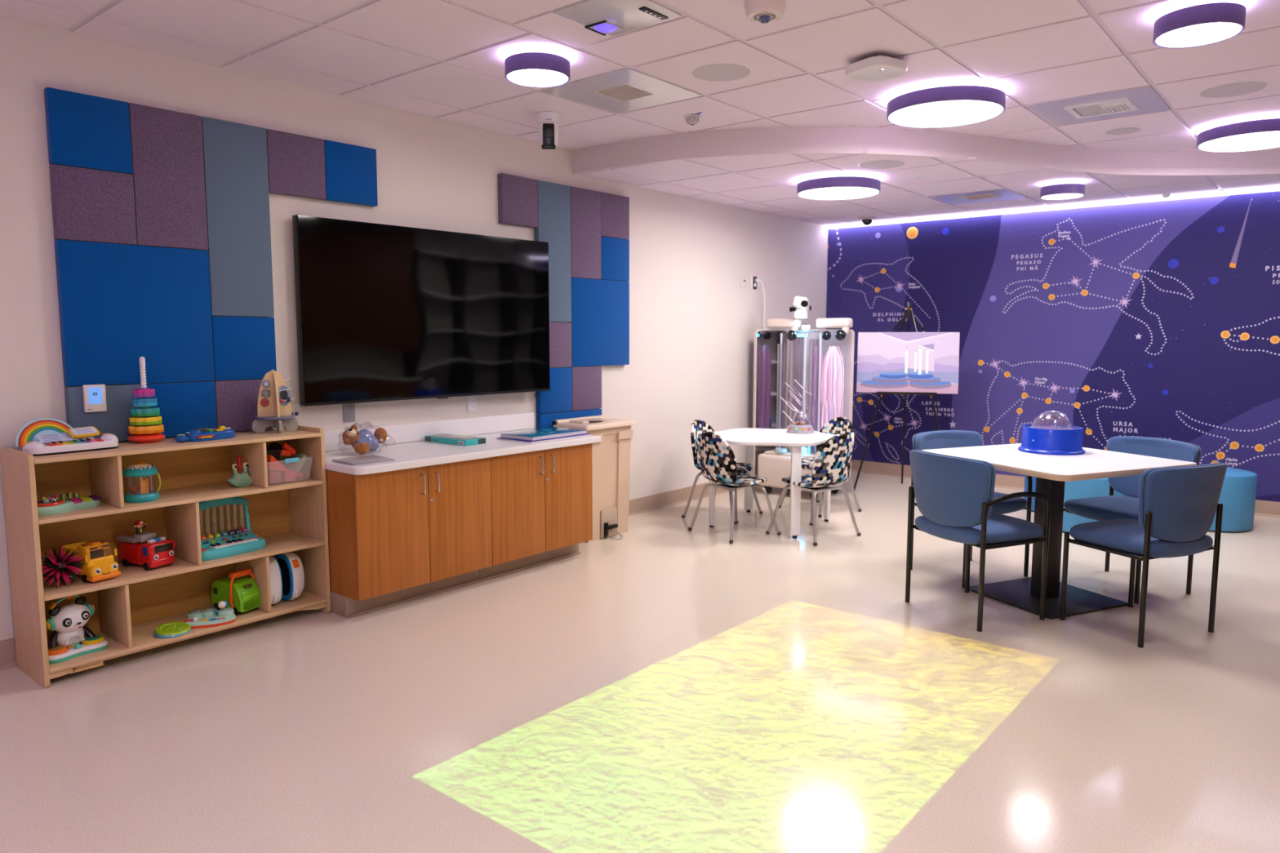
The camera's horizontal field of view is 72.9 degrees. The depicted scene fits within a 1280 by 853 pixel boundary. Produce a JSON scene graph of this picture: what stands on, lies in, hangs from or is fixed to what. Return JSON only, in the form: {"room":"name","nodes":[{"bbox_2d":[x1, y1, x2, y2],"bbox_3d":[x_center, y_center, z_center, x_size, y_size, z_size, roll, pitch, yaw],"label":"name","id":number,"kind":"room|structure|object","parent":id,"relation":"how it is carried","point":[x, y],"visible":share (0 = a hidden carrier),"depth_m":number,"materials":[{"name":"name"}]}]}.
{"room":"care facility","nodes":[
{"label":"care facility","id":0,"kind":"room"},
{"bbox_2d":[0,15,827,640],"bbox_3d":[-1.226,-0.576,5.187,0.100,2.800,9.870,5,8,39],"label":"wall","id":1,"kind":"structure","parent":0,"point":[693,325],"depth_m":5.00,"materials":[{"name":"beige paint"}]},
{"bbox_2d":[44,87,133,173],"bbox_3d":[-2.327,-1.243,3.666,0.044,0.303,0.305,5,8,39],"label":"acoustic panel","id":2,"kind":"object","parent":1,"relation":"attached to","point":[83,131],"visible":0.96,"depth_m":3.64,"materials":[{"name":"blue fabric"}]},
{"bbox_2d":[48,164,137,244],"bbox_3d":[-2.327,-0.940,3.697,0.044,0.302,0.305,5,8,39],"label":"acoustic panel","id":3,"kind":"object","parent":1,"relation":"attached to","point":[88,205],"visible":1,"depth_m":3.67,"materials":[{"name":"purple fabric"}]},
{"bbox_2d":[64,383,141,441],"bbox_3d":[-2.328,-0.056,3.790,0.044,0.248,0.305,5,8,39],"label":"acoustic panel","id":4,"kind":"object","parent":1,"relation":"attached to","point":[115,420],"visible":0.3,"depth_m":3.77,"materials":[{"name":"grey fabric"}]},
{"bbox_2d":[82,384,106,412],"bbox_3d":[-2.338,-0.121,3.716,0.024,0.117,0.083,5,8,39],"label":"thermostat","id":5,"kind":"object","parent":4,"relation":"attached to","point":[94,395],"visible":1,"depth_m":3.71,"materials":[{"name":"beige plastic"}]},
{"bbox_2d":[54,239,214,386],"bbox_3d":[-2.230,-0.497,3.863,0.044,0.610,0.613,5,8,39],"label":"acoustic panel","id":6,"kind":"object","parent":1,"relation":"attached to","point":[119,304],"visible":0.95,"depth_m":3.82,"materials":[{"name":"blue fabric"}]},
{"bbox_2d":[128,102,208,249],"bbox_3d":[-2.131,-1.117,3.917,0.044,0.607,0.305,5,8,39],"label":"acoustic panel","id":7,"kind":"object","parent":1,"relation":"attached to","point":[167,146],"visible":0.94,"depth_m":3.90,"materials":[{"name":"purple fabric"}]},
{"bbox_2d":[146,381,217,437],"bbox_3d":[-2.132,-0.081,4.026,0.044,0.248,0.305,5,8,39],"label":"acoustic panel","id":8,"kind":"object","parent":1,"relation":"attached to","point":[184,407],"visible":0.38,"depth_m":4.02,"materials":[{"name":"blue fabric"}]},
{"bbox_2d":[201,116,274,316],"bbox_3d":[-1.935,-0.990,4.168,0.044,0.912,0.305,5,8,39],"label":"acoustic panel","id":9,"kind":"object","parent":1,"relation":"attached to","point":[235,157],"visible":0.92,"depth_m":4.15,"materials":[{"name":"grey fabric"}]},
{"bbox_2d":[211,315,276,380],"bbox_3d":[-1.935,-0.382,4.232,0.044,0.305,0.305,5,8,39],"label":"acoustic panel","id":10,"kind":"object","parent":1,"relation":"attached to","point":[244,348],"visible":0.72,"depth_m":4.21,"materials":[{"name":"blue fabric"}]},
{"bbox_2d":[214,378,275,431],"bbox_3d":[-1.936,-0.105,4.261,0.044,0.248,0.305,5,8,39],"label":"acoustic panel","id":11,"kind":"object","parent":1,"relation":"attached to","point":[236,401],"visible":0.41,"depth_m":4.21,"materials":[{"name":"purple fabric"}]},
{"bbox_2d":[266,128,326,199],"bbox_3d":[-1.738,-1.317,4.372,0.044,0.303,0.305,5,8,39],"label":"acoustic panel","id":12,"kind":"object","parent":1,"relation":"attached to","point":[295,162],"visible":0.93,"depth_m":4.35,"materials":[{"name":"purple fabric"}]},
{"bbox_2d":[324,139,377,206],"bbox_3d":[-1.542,-1.341,4.607,0.044,0.303,0.305,5,8,39],"label":"acoustic panel","id":13,"kind":"object","parent":1,"relation":"attached to","point":[350,170],"visible":0.96,"depth_m":4.59,"materials":[{"name":"blue fabric"}]},
{"bbox_2d":[0,482,744,670],"bbox_3d":[-1.184,0.760,5.291,0.014,0.120,9.669,5,8,39],"label":"baseboard","id":14,"kind":"structure","parent":1,"relation":"attached to","point":[646,504],"depth_m":6.83,"materials":[{"name":"beige plastic"}]},
{"bbox_2d":[292,214,550,406],"bbox_3d":[-1.190,-0.649,5.060,0.106,0.970,1.712,5,8,41],"label":"television","id":15,"kind":"object","parent":1,"relation":"attached to","point":[384,312],"visible":1,"depth_m":4.89,"materials":[{"name":"black"}]},
{"bbox_2d":[324,412,534,451],"bbox_3d":[-1.263,0.028,5.108,0.020,0.108,1.735,5,8,39],"label":"backsplash","id":16,"kind":"structure","parent":1,"relation":"attached to","point":[413,432],"depth_m":5.19,"materials":[{"name":"white laminate"}]},
{"bbox_2d":[497,173,537,227],"bbox_3d":[-0.777,-1.437,5.526,0.044,0.303,0.304,5,8,39],"label":"acoustic panel","id":17,"kind":"object","parent":1,"relation":"attached to","point":[517,196],"visible":1,"depth_m":5.49,"materials":[{"name":"purple fabric"}]},
{"bbox_2d":[533,179,571,322],"bbox_3d":[-0.581,-1.159,5.792,0.044,0.912,0.304,5,8,39],"label":"acoustic panel","id":18,"kind":"object","parent":1,"relation":"attached to","point":[553,228],"visible":0.69,"depth_m":5.79,"materials":[{"name":"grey fabric"}]},
{"bbox_2d":[536,367,572,413],"bbox_3d":[-0.582,-0.248,5.888,0.044,0.303,0.304,5,8,39],"label":"acoustic panel","id":19,"kind":"object","parent":1,"relation":"attached to","point":[559,398],"visible":0.77,"depth_m":5.88,"materials":[{"name":"blue fabric"}]},
{"bbox_2d":[549,321,571,367],"bbox_3d":[-0.582,-0.552,5.856,0.044,0.305,0.304,5,8,39],"label":"acoustic panel","id":20,"kind":"object","parent":1,"relation":"attached to","point":[560,333],"visible":0.56,"depth_m":5.87,"materials":[{"name":"purple fabric"}]},
{"bbox_2d":[536,408,601,429],"bbox_3d":[-0.485,0.016,6.034,0.044,0.244,0.610,5,8,39],"label":"acoustic panel","id":21,"kind":"object","parent":1,"relation":"attached to","point":[543,420],"visible":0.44,"depth_m":5.92,"materials":[{"name":"blue fabric"}]},
{"bbox_2d":[570,186,601,279],"bbox_3d":[-0.386,-1.335,6.011,0.044,0.607,0.304,5,8,39],"label":"acoustic panel","id":22,"kind":"object","parent":1,"relation":"attached to","point":[585,204],"visible":0.96,"depth_m":5.99,"materials":[{"name":"purple fabric"}]},
{"bbox_2d":[571,365,601,410],"bbox_3d":[-0.387,-0.272,6.122,0.044,0.303,0.304,5,8,39],"label":"acoustic panel","id":23,"kind":"object","parent":1,"relation":"attached to","point":[586,380],"visible":0.94,"depth_m":6.10,"materials":[{"name":"purple fabric"}]},
{"bbox_2d":[570,277,629,366],"bbox_3d":[-0.289,-0.740,6.191,0.044,0.610,0.610,5,8,39],"label":"acoustic panel","id":24,"kind":"object","parent":1,"relation":"attached to","point":[600,322],"visible":0.94,"depth_m":6.16,"materials":[{"name":"blue fabric"}]},
{"bbox_2d":[600,235,629,281],"bbox_3d":[-0.191,-1.208,6.261,0.044,0.302,0.304,5,8,39],"label":"acoustic panel","id":25,"kind":"object","parent":1,"relation":"attached to","point":[615,251],"visible":0.93,"depth_m":6.24,"materials":[{"name":"blue fabric"}]},
{"bbox_2d":[600,191,629,239],"bbox_3d":[-0.190,-1.511,6.229,0.044,0.303,0.304,5,8,39],"label":"acoustic panel","id":26,"kind":"object","parent":1,"relation":"attached to","point":[615,209],"visible":0.84,"depth_m":6.21,"materials":[{"name":"purple fabric"}]},
{"bbox_2d":[0,471,1279,852],"bbox_3d":[0.738,1.038,3.719,5.405,0.100,10.070,5,8,39],"label":"floor","id":27,"kind":"structure","parent":0,"point":[664,686],"depth_m":3.13,"materials":[{"name":"laminate"}]},
{"bbox_2d":[0,425,330,688],"bbox_3d":[-2.056,0.504,3.897,0.355,0.920,1.218,5,8,39],"label":"shelf","id":28,"kind":"object","parent":27,"relation":"on","point":[291,516],"visible":0.81,"depth_m":3.84,"materials":[{"name":"brown wood"}]},
{"bbox_2d":[40,546,84,586],"bbox_3d":[-2.318,0.559,3.463,0.166,0.167,0.166,5,8,39],"label":"ball","id":29,"kind":"object","parent":28,"relation":"on","point":[59,570],"visible":0.94,"depth_m":3.44,"materials":[{"name":"red"}]},
{"bbox_2d":[15,417,118,456],"bbox_3d":[-2.339,0.033,3.538,0.198,0.131,0.334,4,7,35],"label":"piano","id":30,"kind":"object","parent":28,"relation":"on","point":[43,436],"visible":1,"depth_m":3.51,"materials":[{"name":"white"}]},
{"bbox_2d":[66,426,99,438],"bbox_3d":[-2.294,0.023,3.573,0.056,0.038,0.111,4,7,32],"label":"book","id":31,"kind":"object","parent":30,"relation":"on","point":[89,432],"depth_m":3.56,"materials":[{"name":"yellow plastic"}]},
{"bbox_2d":[36,492,102,515],"bbox_3d":[-2.319,0.298,3.490,0.125,0.081,0.252,4,7,33],"label":"piano","id":32,"kind":"object","parent":28,"relation":"on","point":[48,506],"visible":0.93,"depth_m":3.47,"materials":[{"name":"green plastic"}]},
{"bbox_2d":[45,595,107,664],"bbox_3d":[-2.310,0.802,3.525,0.121,0.252,0.230,4,7,31],"label":"toy","id":33,"kind":"object","parent":28,"relation":"on","point":[69,620],"visible":0.98,"depth_m":3.50,"materials":[{"name":"white plastic"}]},
{"bbox_2d":[61,540,120,582],"bbox_3d":[-2.284,0.552,3.598,0.232,0.155,0.128,3,7,27],"label":"bus","id":34,"kind":"object","parent":28,"relation":"on","point":[99,562],"visible":0.87,"depth_m":3.55,"materials":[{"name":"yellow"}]},
{"bbox_2d":[122,462,160,502],"bbox_3d":[-2.129,0.233,3.705,0.132,0.166,0.140,5,8,39],"label":"drum","id":35,"kind":"object","parent":28,"relation":"on","point":[140,469],"visible":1,"depth_m":3.67,"materials":[{"name":"teal plastic"}]},
{"bbox_2d":[115,531,175,570],"bbox_3d":[-2.156,0.535,3.787,0.226,0.151,0.127,3,7,26],"label":"fire truck","id":36,"kind":"object","parent":28,"relation":"on","point":[146,549],"visible":1,"depth_m":3.74,"materials":[{"name":"red plastic"}]},
{"bbox_2d":[127,356,165,443],"bbox_3d":[-2.177,-0.118,3.807,0.146,0.378,0.146,4,7,34],"label":"tower","id":37,"kind":"object","parent":28,"relation":"on","point":[145,422],"visible":1,"depth_m":3.78,"materials":[{"name":"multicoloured plastic"}]},
{"bbox_2d":[152,622,191,638],"bbox_3d":[-2.043,0.887,3.784,0.146,0.030,0.147,5,8,39],"label":"disc","id":38,"kind":"object","parent":28,"relation":"on","point":[171,629],"visible":1,"depth_m":3.76,"materials":[{"name":"green plastic"}]},
{"bbox_2d":[174,426,235,442],"bbox_3d":[-1.964,0.033,3.913,0.127,0.055,0.277,4,7,36],"label":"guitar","id":39,"kind":"object","parent":28,"relation":"on","point":[202,434],"visible":1,"depth_m":3.88,"materials":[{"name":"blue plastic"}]},
{"bbox_2d":[184,600,236,629],"bbox_3d":[-1.939,0.841,3.913,0.208,0.093,0.132,-2,6,-19],"label":"toy","id":40,"kind":"object","parent":28,"relation":"on","point":[211,617],"visible":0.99,"depth_m":3.90,"materials":[{"name":"teal plastic"}]},
{"bbox_2d":[198,496,265,560],"bbox_3d":[-1.924,0.453,4.024,0.187,0.265,0.330,4,7,34],"label":"piano","id":41,"kind":"object","parent":28,"relation":"on","point":[236,543],"visible":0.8,"depth_m":4.02,"materials":[{"name":"teal plastic"}]},
{"bbox_2d":[211,568,261,615],"bbox_3d":[-1.908,0.771,4.090,0.215,0.196,0.142,3,7,27],"label":"case","id":42,"kind":"object","parent":28,"relation":"on","point":[241,593],"visible":0.91,"depth_m":4.04,"materials":[{"name":"green plastic"}]},
{"bbox_2d":[226,455,251,486],"bbox_3d":[-1.870,0.208,4.056,0.060,0.142,0.117,5,8,39],"label":"frog","id":43,"kind":"object","parent":28,"relation":"on","point":[239,478],"visible":1,"depth_m":4.04,"materials":[{"name":"green plastic"}]},
{"bbox_2d":[252,369,297,433],"bbox_3d":[-1.782,-0.125,4.222,0.180,0.303,0.180,0,6,-1],"label":"toy","id":44,"kind":"object","parent":28,"relation":"on","point":[273,405],"visible":1,"depth_m":4.20,"materials":[{"name":"grey"}]},
{"bbox_2d":[268,555,282,604],"bbox_3d":[-1.804,0.740,4.168,0.177,0.239,0.081,4,7,35],"label":"toy","id":45,"kind":"object","parent":28,"relation":"on","point":[276,580],"visible":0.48,"depth_m":4.13,"materials":[{"name":"white plastic"}]},
{"bbox_2d":[274,551,304,600],"bbox_3d":[-1.726,0.730,4.263,0.177,0.239,0.081,4,7,33],"label":"toy","id":46,"kind":"object","parent":28,"relation":"on","point":[291,565],"visible":0.79,"depth_m":4.21,"materials":[{"name":"white plastic"}]},
{"bbox_2d":[325,457,492,617],"bbox_3d":[-1.294,0.533,4.607,0.641,0.713,0.828,5,8,39],"label":"base cabinet","id":47,"kind":"object","parent":27,"relation":"on","point":[396,537],"visible":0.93,"depth_m":4.33,"materials":[{"name":"brown wood"}]},
{"bbox_2d":[324,412,600,475],"bbox_3d":[-1.020,0.068,4.909,0.652,0.146,1.735,5,8,39],"label":"countertop","id":48,"kind":"structure","parent":47,"relation":"on","point":[418,454],"depth_m":4.86,"materials":[{"name":"white stone"}]},
{"bbox_2d":[332,454,395,465],"bbox_3d":[-1.361,0.165,4.267,0.200,0.010,0.225,6,8,42],"label":"folder","id":49,"kind":"object","parent":48,"relation":"on","point":[371,459],"visible":1,"depth_m":4.23,"materials":[{"name":"grey"}]},
{"bbox_2d":[342,424,387,453],"bbox_3d":[-1.442,0.054,4.562,0.203,0.161,0.317,5,8,39],"label":"teddy bear","id":50,"kind":"object","parent":48,"relation":"on","point":[363,441],"visible":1,"depth_m":4.49},
{"bbox_2d":[424,433,485,446],"bbox_3d":[-1.071,0.075,5.011,0.361,0.035,0.152,5,8,37],"label":"game box","id":51,"kind":"object","parent":48,"relation":"on","point":[453,439],"visible":1,"depth_m":4.95,"materials":[{"name":"teal cardboard"}]},
{"bbox_2d":[428,433,481,439],"bbox_3d":[-1.071,0.059,5.010,0.330,0.002,0.130,5,8,37],"label":"print","id":52,"kind":"object","parent":51,"relation":"on","point":[443,436],"depth_m":4.98,"materials":[{"name":"grey"}]},
{"bbox_2d":[496,433,591,443],"bbox_3d":[-0.578,0.061,5.269,0.290,0.010,0.520,5,8,38],"label":"picture book","id":53,"kind":"object","parent":48,"relation":"on","point":[583,434],"visible":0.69,"depth_m":5.11,"materials":[{"name":"white paper"}]},
{"bbox_2d":[500,426,586,440],"bbox_3d":[-0.582,0.042,5.285,0.270,0.023,0.480,5,8,37],"label":"picture book","id":54,"kind":"object","parent":53,"relation":"on","point":[554,432],"visible":1,"depth_m":5.21,"materials":[{"name":"blue paper"}]},
{"bbox_2d":[478,443,592,581],"bbox_3d":[-0.770,0.467,5.235,0.641,0.713,0.810,5,8,39],"label":"base cabinet","id":55,"kind":"object","parent":27,"relation":"on","point":[542,500],"visible":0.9,"depth_m":5.03,"materials":[{"name":"brown wood"}]},
{"bbox_2d":[551,414,635,542],"bbox_3d":[-0.284,0.349,5.934,0.385,0.806,0.510,5,8,39],"label":"bin","id":56,"kind":"object","parent":27,"relation":"on","point":[611,456],"visible":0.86,"depth_m":5.89,"materials":[{"name":"beige plastic"}]},
{"bbox_2d":[681,419,763,524],"bbox_3d":[0.626,0.323,6.577,0.465,0.725,0.486,4,7,33],"label":"chair","id":57,"kind":"object","parent":27,"relation":"on","point":[698,427],"visible":0.6,"depth_m":6.55,"materials":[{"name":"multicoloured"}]},
{"bbox_2d":[688,431,781,543],"bbox_3d":[0.651,0.383,6.001,0.465,0.725,0.486,-4,7,-33],"label":"chair","id":58,"kind":"object","parent":27,"relation":"on","point":[717,460],"visible":1,"depth_m":5.86,"materials":[{"name":"fabric"}]},
{"bbox_2d":[708,427,835,538],"bbox_3d":[0.949,0.387,6.289,0.939,0.657,0.982,4,7,31],"label":"table","id":59,"kind":"object","parent":27,"relation":"on","point":[748,437],"visible":0.78,"depth_m":6.07,"materials":[{"name":"white laminate"}]},
{"bbox_2d":[752,278,854,498],"bbox_3d":[1.358,-0.354,7.510,0.940,1.874,0.510,5,8,39],"label":"cart","id":60,"kind":"object","parent":27,"relation":"on","point":[821,371],"visible":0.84,"depth_m":7.49,"materials":[{"name":"beige"}]},
{"bbox_2d":[752,328,787,477],"bbox_3d":[1.161,-0.203,7.734,0.335,1.320,0.030,-3,7,-24],"label":"mirror","id":61,"kind":"object","parent":60,"relation":"attached to","point":[766,341],"depth_m":7.71,"materials":[{"name":"silver mirror"}]},
{"bbox_2d":[789,296,811,318],"bbox_3d":[1.367,-1.017,7.380,0.181,0.187,0.150,3,7,25],"label":"projector","id":62,"kind":"object","parent":60,"relation":"on","point":[800,304],"visible":1,"depth_m":7.33,"materials":[{"name":"white plastic"}]},
{"bbox_2d":[765,433,861,546],"bbox_3d":[1.198,0.390,5.937,0.486,0.725,0.465,-5,8,-38],"label":"chair","id":63,"kind":"object","parent":27,"relation":"on","point":[832,462],"visible":0.86,"depth_m":5.75,"materials":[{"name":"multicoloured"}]},
{"bbox_2d":[778,417,861,517],"bbox_3d":[1.422,0.298,6.819,0.465,0.725,0.486,-4,7,-32],"label":"chair","id":64,"kind":"object","parent":27,"relation":"on","point":[837,425],"visible":0.43,"depth_m":6.87,"materials":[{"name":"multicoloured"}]},
{"bbox_2d":[853,302,940,489],"bbox_3d":[2.361,-0.264,7.706,0.858,1.662,0.588,2,6,16],"label":"easel","id":65,"kind":"object","parent":27,"relation":"on","point":[908,310],"visible":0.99,"depth_m":7.56,"materials":[{"name":"black metal"}]},
{"bbox_2d":[876,391,937,398],"bbox_3d":[2.308,-0.275,7.513,0.500,0.051,0.052,2,6,16],"label":"tray","id":66,"kind":"object","parent":65,"relation":"on","point":[931,394],"depth_m":7.49,"materials":[{"name":"black metal"}]},
{"bbox_2d":[856,332,959,394],"bbox_3d":[2.321,-0.555,7.523,0.843,0.524,0.095,2,6,16],"label":"display board","id":67,"kind":"object","parent":65,"relation":"on","point":[887,362],"visible":1,"depth_m":7.52,"materials":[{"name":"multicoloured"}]},
{"bbox_2d":[911,430,1032,587],"bbox_3d":[1.887,0.448,5.009,0.526,0.806,0.527,-3,7,-27],"label":"chair","id":68,"kind":"object","parent":27,"relation":"on","point":[938,439],"visible":0.29,"depth_m":5.04,"materials":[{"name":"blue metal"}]},
{"bbox_2d":[905,449,1050,631],"bbox_3d":[1.644,0.523,4.292,0.527,0.806,0.526,-3,7,-24],"label":"chair","id":69,"kind":"object","parent":27,"relation":"on","point":[953,495],"visible":1,"depth_m":4.12,"materials":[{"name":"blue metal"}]},
{"bbox_2d":[921,443,1196,619],"bbox_3d":[2.132,0.526,4.527,0.945,0.747,0.945,-3,7,-24],"label":"square table","id":70,"kind":"object","parent":27,"relation":"on","point":[1051,472],"visible":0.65,"depth_m":4.47,"materials":[{"name":"beige laminate"}]},
{"bbox_2d":[1017,410,1084,455],"bbox_3d":[2.225,0.024,4.678,0.330,0.222,0.330,5,8,39],"label":"snow globe","id":71,"kind":"object","parent":70,"relation":"on","point":[1058,439],"visible":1,"depth_m":4.57,"materials":[{"name":"blue plastic"}]},
{"bbox_2d":[1062,478,1127,533],"bbox_3d":[3.178,0.525,6.195,0.552,0.406,0.552,5,8,39],"label":"pouf","id":72,"kind":"object","parent":27,"relation":"on","point":[1073,490],"visible":0.16,"depth_m":5.96,"materials":[{"name":"blue fabric"}]},
{"bbox_2d":[1063,435,1201,604],"bbox_3d":[2.668,0.477,4.736,0.527,0.806,0.526,-3,7,-24],"label":"chair","id":73,"kind":"object","parent":27,"relation":"on","point":[1112,507],"visible":0.3,"depth_m":4.72,"materials":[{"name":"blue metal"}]},
{"bbox_2d":[1059,462,1226,648],"bbox_3d":[2.365,0.548,4.054,0.526,0.806,0.527,-3,7,-24],"label":"chair","id":74,"kind":"object","parent":27,"relation":"on","point":[1178,506],"visible":1,"depth_m":3.83,"materials":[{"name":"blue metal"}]},
{"bbox_2d":[1208,467,1257,533],"bbox_3d":[4.138,0.515,6.295,0.542,0.406,0.542,5,8,39],"label":"pouf","id":75,"kind":"object","parent":27,"relation":"on","point":[1238,491],"visible":0.29,"depth_m":6.04,"materials":[{"name":"blue"}]},
{"bbox_2d":[0,0,1279,225],"bbox_3d":[0.705,-1.573,3.402,5.005,0.220,9.780,5,8,39],"label":"ceiling","id":76,"kind":"structure","parent":0,"point":[444,60],"depth_m":4.05,"materials":[{"name":"white"}]},
{"bbox_2d":[504,49,569,87],"bbox_3d":[-0.462,-1.621,3.909,0.292,0.100,0.292,5,8,39],"label":"ceiling lamp","id":77,"kind":"object","parent":76,"relation":"attached to","point":[531,68],"visible":1,"depth_m":3.83,"materials":[{"name":"purple"}]},
{"bbox_2d":[507,69,567,86],"bbox_3d":[-0.462,-1.577,3.914,0.270,0.008,0.270,5,8,39],"label":"diffuser","id":78,"kind":"object","parent":77,"relation":"attached to","point":[525,77],"depth_m":3.90,"materials":[{"name":"white plastic"}]},
{"bbox_2d":[536,111,560,149],"bbox_3d":[-0.521,-1.678,4.944,0.137,0.203,0.145,-1,6,-5],"label":"camera","id":79,"kind":"object","parent":76,"relation":"attached to","point":[548,121],"visible":1,"depth_m":4.89,"materials":[{"name":"white plastic"}]},
{"bbox_2d":[554,0,681,35],"bbox_3d":[-0.090,-1.612,3.401,0.373,0.028,0.350,5,8,39],"label":"projector","id":80,"kind":"object","parent":76,"relation":"attached to","point":[612,17],"visible":1,"depth_m":3.39,"materials":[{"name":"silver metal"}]},
{"bbox_2d":[542,66,702,113],"bbox_3d":[-0.090,-1.744,4.503,0.588,0.024,0.594,5,8,39],"label":"ceiling vent","id":81,"kind":"object","parent":76,"relation":"in","point":[584,91],"visible":0.98,"depth_m":4.48,"materials":[{"name":"silver metal"}]},
{"bbox_2d":[690,62,752,81],"bbox_3d":[0.389,-1.693,4.142,0.296,0.005,0.296,5,8,39],"label":"ceiling speaker","id":82,"kind":"object","parent":76,"relation":"attached to","point":[719,71],"visible":1,"depth_m":4.13,"materials":[{"name":"white"}]},
{"bbox_2d":[743,0,786,23],"bbox_3d":[0.466,-1.555,3.237,0.156,0.088,0.156,-2,6,-18],"label":"security camera","id":83,"kind":"object","parent":76,"relation":"attached to","point":[763,11],"visible":1,"depth_m":3.20,"materials":[{"name":"beige plastic"}]},
{"bbox_2d":[796,175,880,199],"bbox_3d":[1.404,-1.698,6.135,0.576,0.100,0.576,5,8,39],"label":"ceiling lamp","id":84,"kind":"object","parent":76,"relation":"attached to","point":[833,187],"visible":1,"depth_m":5.98,"materials":[{"name":"purple metal"}]},
{"bbox_2d":[798,186,878,199],"bbox_3d":[1.404,-1.654,6.139,0.554,0.008,0.554,5,8,39],"label":"diffuser","id":85,"kind":"object","parent":84,"relation":"attached to","point":[809,193],"depth_m":6.12,"materials":[{"name":"white plastic"}]},
{"bbox_2d":[845,53,907,81],"bbox_3d":[1.080,-1.641,3.956,0.235,0.066,0.235,-4,7,-32],"label":"wireless access point","id":86,"kind":"object","parent":76,"relation":"attached to","point":[877,68],"visible":1,"depth_m":3.90,"materials":[{"name":"grey plastic"}]},
{"bbox_2d":[572,125,1279,175],"bbox_3d":[2.534,-1.777,5.590,6.000,0.176,0.710,0,6,0],"label":"ceiling soffit","id":87,"kind":"object","parent":76,"relation":"attached to","point":[788,140],"depth_m":5.50,"materials":[{"name":"white paint"}]},
{"bbox_2d":[886,84,1005,128],"bbox_3d":[1.601,-1.686,4.548,0.586,0.100,0.586,5,8,39],"label":"ceiling lamp","id":88,"kind":"object","parent":76,"relation":"attached to","point":[954,105],"visible":1,"depth_m":4.42,"materials":[{"name":"purple"}]},
{"bbox_2d":[888,100,1002,127],"bbox_3d":[1.601,-1.642,4.553,0.564,0.008,0.564,5,8,39],"label":"diffuser","id":89,"kind":"object","parent":88,"relation":"attached to","point":[908,113],"depth_m":4.52,"materials":[{"name":"white plastic"}]},
{"bbox_2d":[928,187,1028,204],"bbox_3d":[2.704,-1.839,6.919,0.591,0.028,0.574,5,8,39],"label":"ceiling vent","id":90,"kind":"object","parent":76,"relation":"in","point":[1000,194],"visible":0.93,"depth_m":6.89,"materials":[{"name":"silver metal"}]},
{"bbox_2d":[825,185,1279,229],"bbox_3d":[3.797,-1.834,7.125,4.985,0.032,0.070,5,8,39],"label":"recessed light","id":91,"kind":"object","parent":76,"relation":"in","point":[1274,188],"visible":1,"depth_m":7.25,"materials":[{"name":"white paint"}]},
{"bbox_2d":[1040,180,1084,199],"bbox_3d":[3.051,-1.710,6.260,0.290,0.100,0.290,5,8,39],"label":"ceiling lamp","id":92,"kind":"object","parent":76,"relation":"attached to","point":[1066,189],"visible":1,"depth_m":6.17,"materials":[{"name":"purple metal"}]},
{"bbox_2d":[1026,84,1170,125],"bbox_3d":[2.537,-1.782,4.784,0.591,0.067,0.600,5,8,39],"label":"ceiling vent","id":93,"kind":"object","parent":76,"relation":"in","point":[1142,100],"visible":0.99,"depth_m":4.75,"materials":[{"name":"silver metal"}]},
{"bbox_2d":[1093,124,1154,137],"bbox_3d":[2.959,-1.813,5.311,0.328,0.008,0.328,5,8,39],"label":"ceiling speaker","id":94,"kind":"object","parent":76,"relation":"attached to","point":[1126,129],"visible":1,"depth_m":5.29,"materials":[{"name":"white"}]},
{"bbox_2d":[1153,0,1245,48],"bbox_3d":[2.156,-1.559,3.344,0.298,0.100,0.298,5,8,39],"label":"ceiling lamp","id":95,"kind":"object","parent":76,"relation":"attached to","point":[1207,22],"visible":1,"depth_m":3.28,"materials":[{"name":"purple"}]},
{"bbox_2d":[1155,22,1240,47],"bbox_3d":[2.156,-1.516,3.349,0.276,0.008,0.276,5,8,39],"label":"diffuser","id":96,"kind":"object","parent":95,"relation":"attached to","point":[1174,34],"depth_m":3.33,"materials":[{"name":"white plastic"}]},
{"bbox_2d":[1197,80,1267,97],"bbox_3d":[3.026,-1.721,4.429,0.296,0.005,0.296,5,8,39],"label":"ceiling speaker","id":97,"kind":"object","parent":76,"relation":"attached to","point":[1237,88],"visible":1,"depth_m":4.41,"materials":[{"name":"white"}]},
{"bbox_2d":[1196,117,1279,152],"bbox_3d":[3.675,-1.751,5.178,0.584,0.100,0.584,5,8,39],"label":"ceiling lamp","id":98,"kind":"object","parent":76,"relation":"attached to","point":[1264,133],"visible":1,"depth_m":5.11,"materials":[{"name":"purple"}]},
{"bbox_2d":[1198,130,1279,151],"bbox_3d":[3.675,-1.707,5.182,0.562,0.008,0.562,5,8,39],"label":"diffuser","id":99,"kind":"object","parent":98,"relation":"attached to","point":[1227,140],"depth_m":5.18,"materials":[{"name":"white plastic"}]},
{"bbox_2d":[828,185,1272,225],"bbox_3d":[3.857,-0.795,7.307,5.005,2.800,0.100,5,8,39],"label":"wall","id":100,"kind":"structure","parent":0,"point":[1272,185],"depth_m":7.37,"materials":[{"name":"beige paint"}]},
{"bbox_2d":[826,191,1279,502],"bbox_3d":[3.805,-0.687,7.292,5.048,2.349,0.007,5,8,39],"label":"wall mural","id":101,"kind":"object","parent":100,"relation":"attached to","point":[1159,319],"visible":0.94,"depth_m":7.29,"materials":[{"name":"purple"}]},
{"bbox_2d":[850,459,1279,518],"bbox_3d":[3.825,0.543,7.399,4.990,0.120,0.014,5,8,39],"label":"baseboard","id":102,"kind":"structure","parent":100,"relation":"attached to","point":[1262,508],"depth_m":7.87,"materials":[{"name":"beige plastic"}]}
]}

